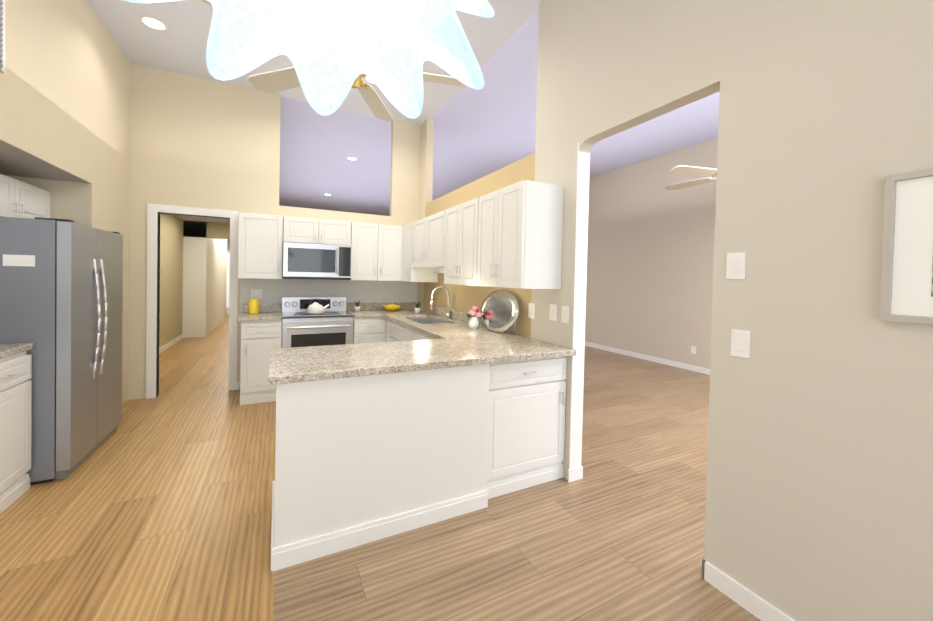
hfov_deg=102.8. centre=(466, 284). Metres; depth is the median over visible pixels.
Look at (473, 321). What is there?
vase
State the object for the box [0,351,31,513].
base cabinet
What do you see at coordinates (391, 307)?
bowl
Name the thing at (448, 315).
faucet
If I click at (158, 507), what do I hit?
floor
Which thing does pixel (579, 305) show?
trim
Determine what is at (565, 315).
light switch
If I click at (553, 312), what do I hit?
outlet
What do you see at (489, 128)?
ceiling
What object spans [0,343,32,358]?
countertop
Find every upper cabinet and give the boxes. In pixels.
[0,174,49,218]
[238,212,282,278]
[283,216,350,245]
[351,222,401,280]
[401,180,563,288]
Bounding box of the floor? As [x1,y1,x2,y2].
[0,315,760,620]
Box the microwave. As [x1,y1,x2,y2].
[283,242,351,279]
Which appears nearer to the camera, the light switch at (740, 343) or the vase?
the light switch at (740, 343)
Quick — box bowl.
[383,303,401,310]
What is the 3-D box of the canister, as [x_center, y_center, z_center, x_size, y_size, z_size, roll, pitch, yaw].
[-2.452,0.254,4.282,0.104,0.170,0.104,1,1,-27]
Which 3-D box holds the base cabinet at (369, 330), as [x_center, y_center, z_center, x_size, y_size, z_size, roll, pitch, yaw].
[-1.031,0.842,4.909,0.997,0.878,0.672,1,1,-27]
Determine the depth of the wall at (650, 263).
6.78 m
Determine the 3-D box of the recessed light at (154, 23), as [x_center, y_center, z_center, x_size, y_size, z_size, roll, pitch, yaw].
[-2.768,-2.308,3.296,0.190,0.006,0.190,1,1,-27]
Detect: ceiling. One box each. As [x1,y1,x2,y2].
[87,0,541,124]
[175,10,719,239]
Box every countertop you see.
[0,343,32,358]
[238,304,281,321]
[268,334,493,384]
[346,303,381,317]
[382,302,575,362]
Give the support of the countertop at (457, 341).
on the base cabinet at (395, 331)
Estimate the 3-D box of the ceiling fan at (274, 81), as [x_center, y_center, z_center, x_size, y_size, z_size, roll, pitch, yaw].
[-0.580,-1.621,1.970,1.358,1.097,1.339,1,1,-27]
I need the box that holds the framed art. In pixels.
[879,168,932,324]
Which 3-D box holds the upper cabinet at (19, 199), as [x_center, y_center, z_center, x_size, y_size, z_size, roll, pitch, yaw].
[-3.327,-0.605,2.551,0.383,0.290,0.940,1,1,-27]
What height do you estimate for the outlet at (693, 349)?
0.118 m
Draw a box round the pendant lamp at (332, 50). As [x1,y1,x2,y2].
[123,0,493,118]
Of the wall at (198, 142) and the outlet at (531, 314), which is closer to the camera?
the outlet at (531, 314)
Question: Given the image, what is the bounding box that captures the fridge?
[0,217,122,484]
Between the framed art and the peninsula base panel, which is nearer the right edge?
the framed art
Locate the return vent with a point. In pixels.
(2, 36)
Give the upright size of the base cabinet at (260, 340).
0.878 m
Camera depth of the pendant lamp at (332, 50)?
0.73 m
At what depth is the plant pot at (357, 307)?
4.85 m
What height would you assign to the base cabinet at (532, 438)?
0.878 m
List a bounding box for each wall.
[0,0,129,404]
[128,62,420,399]
[159,138,717,368]
[417,0,932,620]
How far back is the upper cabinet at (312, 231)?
4.46 m
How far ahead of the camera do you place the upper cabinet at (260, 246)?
4.20 m
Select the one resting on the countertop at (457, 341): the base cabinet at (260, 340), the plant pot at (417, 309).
the plant pot at (417, 309)
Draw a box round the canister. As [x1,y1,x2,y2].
[248,299,258,313]
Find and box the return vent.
[0,0,4,72]
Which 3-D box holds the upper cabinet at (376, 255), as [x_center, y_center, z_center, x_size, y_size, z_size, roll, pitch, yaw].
[-1.069,-0.415,5.016,0.998,0.735,0.382,1,1,-27]
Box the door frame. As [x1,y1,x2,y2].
[146,203,238,398]
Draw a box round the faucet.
[430,286,450,318]
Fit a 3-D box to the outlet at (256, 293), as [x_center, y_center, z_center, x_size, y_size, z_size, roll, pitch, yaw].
[-2.536,0.119,4.496,0.118,0.118,0.008,1,1,-27]
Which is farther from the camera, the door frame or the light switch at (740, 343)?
the door frame
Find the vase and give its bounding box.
[467,306,481,328]
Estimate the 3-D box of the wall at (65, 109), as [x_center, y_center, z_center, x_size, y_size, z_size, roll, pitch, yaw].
[-2.166,-0.475,0.379,0.700,3.620,7.860,1,1,-27]
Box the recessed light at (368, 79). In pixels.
[365,76,375,83]
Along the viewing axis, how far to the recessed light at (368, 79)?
4.17 m
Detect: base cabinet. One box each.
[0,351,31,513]
[240,320,281,404]
[353,317,386,343]
[386,319,434,341]
[499,356,566,495]
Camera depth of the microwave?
4.40 m
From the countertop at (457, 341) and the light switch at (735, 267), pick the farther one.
the countertop at (457, 341)
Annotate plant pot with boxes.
[354,301,360,310]
[415,302,420,312]
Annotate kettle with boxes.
[307,299,328,314]
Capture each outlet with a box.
[251,289,261,298]
[528,303,534,318]
[549,304,556,320]
[691,346,695,353]
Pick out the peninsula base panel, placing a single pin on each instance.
(360, 460)
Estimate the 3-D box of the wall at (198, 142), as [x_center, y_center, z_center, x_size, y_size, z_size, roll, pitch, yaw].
[-2.434,-0.556,4.590,4.030,3.620,0.104,1,1,-27]
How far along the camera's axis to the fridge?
2.42 m
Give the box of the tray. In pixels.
[480,290,518,331]
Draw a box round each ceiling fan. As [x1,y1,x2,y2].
[199,0,470,121]
[665,165,716,189]
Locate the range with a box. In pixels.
[281,297,353,347]
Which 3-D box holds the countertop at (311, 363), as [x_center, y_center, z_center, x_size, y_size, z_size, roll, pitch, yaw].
[-0.530,0.438,2.279,1.200,0.038,0.720,1,1,-27]
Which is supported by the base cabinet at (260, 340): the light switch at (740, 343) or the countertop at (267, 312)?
the countertop at (267, 312)
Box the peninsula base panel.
[271,362,502,571]
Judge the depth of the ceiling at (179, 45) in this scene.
3.50 m
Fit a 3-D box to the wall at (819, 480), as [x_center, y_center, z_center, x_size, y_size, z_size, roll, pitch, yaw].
[1.094,-0.430,1.977,0.100,3.620,7.760,1,1,-27]
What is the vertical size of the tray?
0.369 m
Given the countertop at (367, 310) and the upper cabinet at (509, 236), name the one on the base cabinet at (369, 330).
the countertop at (367, 310)
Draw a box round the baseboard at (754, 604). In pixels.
[159,334,794,620]
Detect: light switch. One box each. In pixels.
[561,305,568,322]
[726,252,745,278]
[731,329,750,358]
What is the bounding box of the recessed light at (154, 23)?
[140,16,167,30]
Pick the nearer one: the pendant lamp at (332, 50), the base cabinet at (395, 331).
the pendant lamp at (332, 50)
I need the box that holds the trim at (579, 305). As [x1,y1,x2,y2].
[569,142,589,469]
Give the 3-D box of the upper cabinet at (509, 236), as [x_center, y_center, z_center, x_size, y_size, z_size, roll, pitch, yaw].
[-0.102,-0.371,3.793,0.382,0.735,2.736,1,1,-27]
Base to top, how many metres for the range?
1.100 m
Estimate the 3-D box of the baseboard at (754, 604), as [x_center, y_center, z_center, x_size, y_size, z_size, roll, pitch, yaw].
[-0.839,1.221,6.171,7.650,0.085,16.900,1,1,-27]
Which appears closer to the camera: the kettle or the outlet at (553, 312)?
the outlet at (553, 312)
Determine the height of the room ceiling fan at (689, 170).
1.272 m

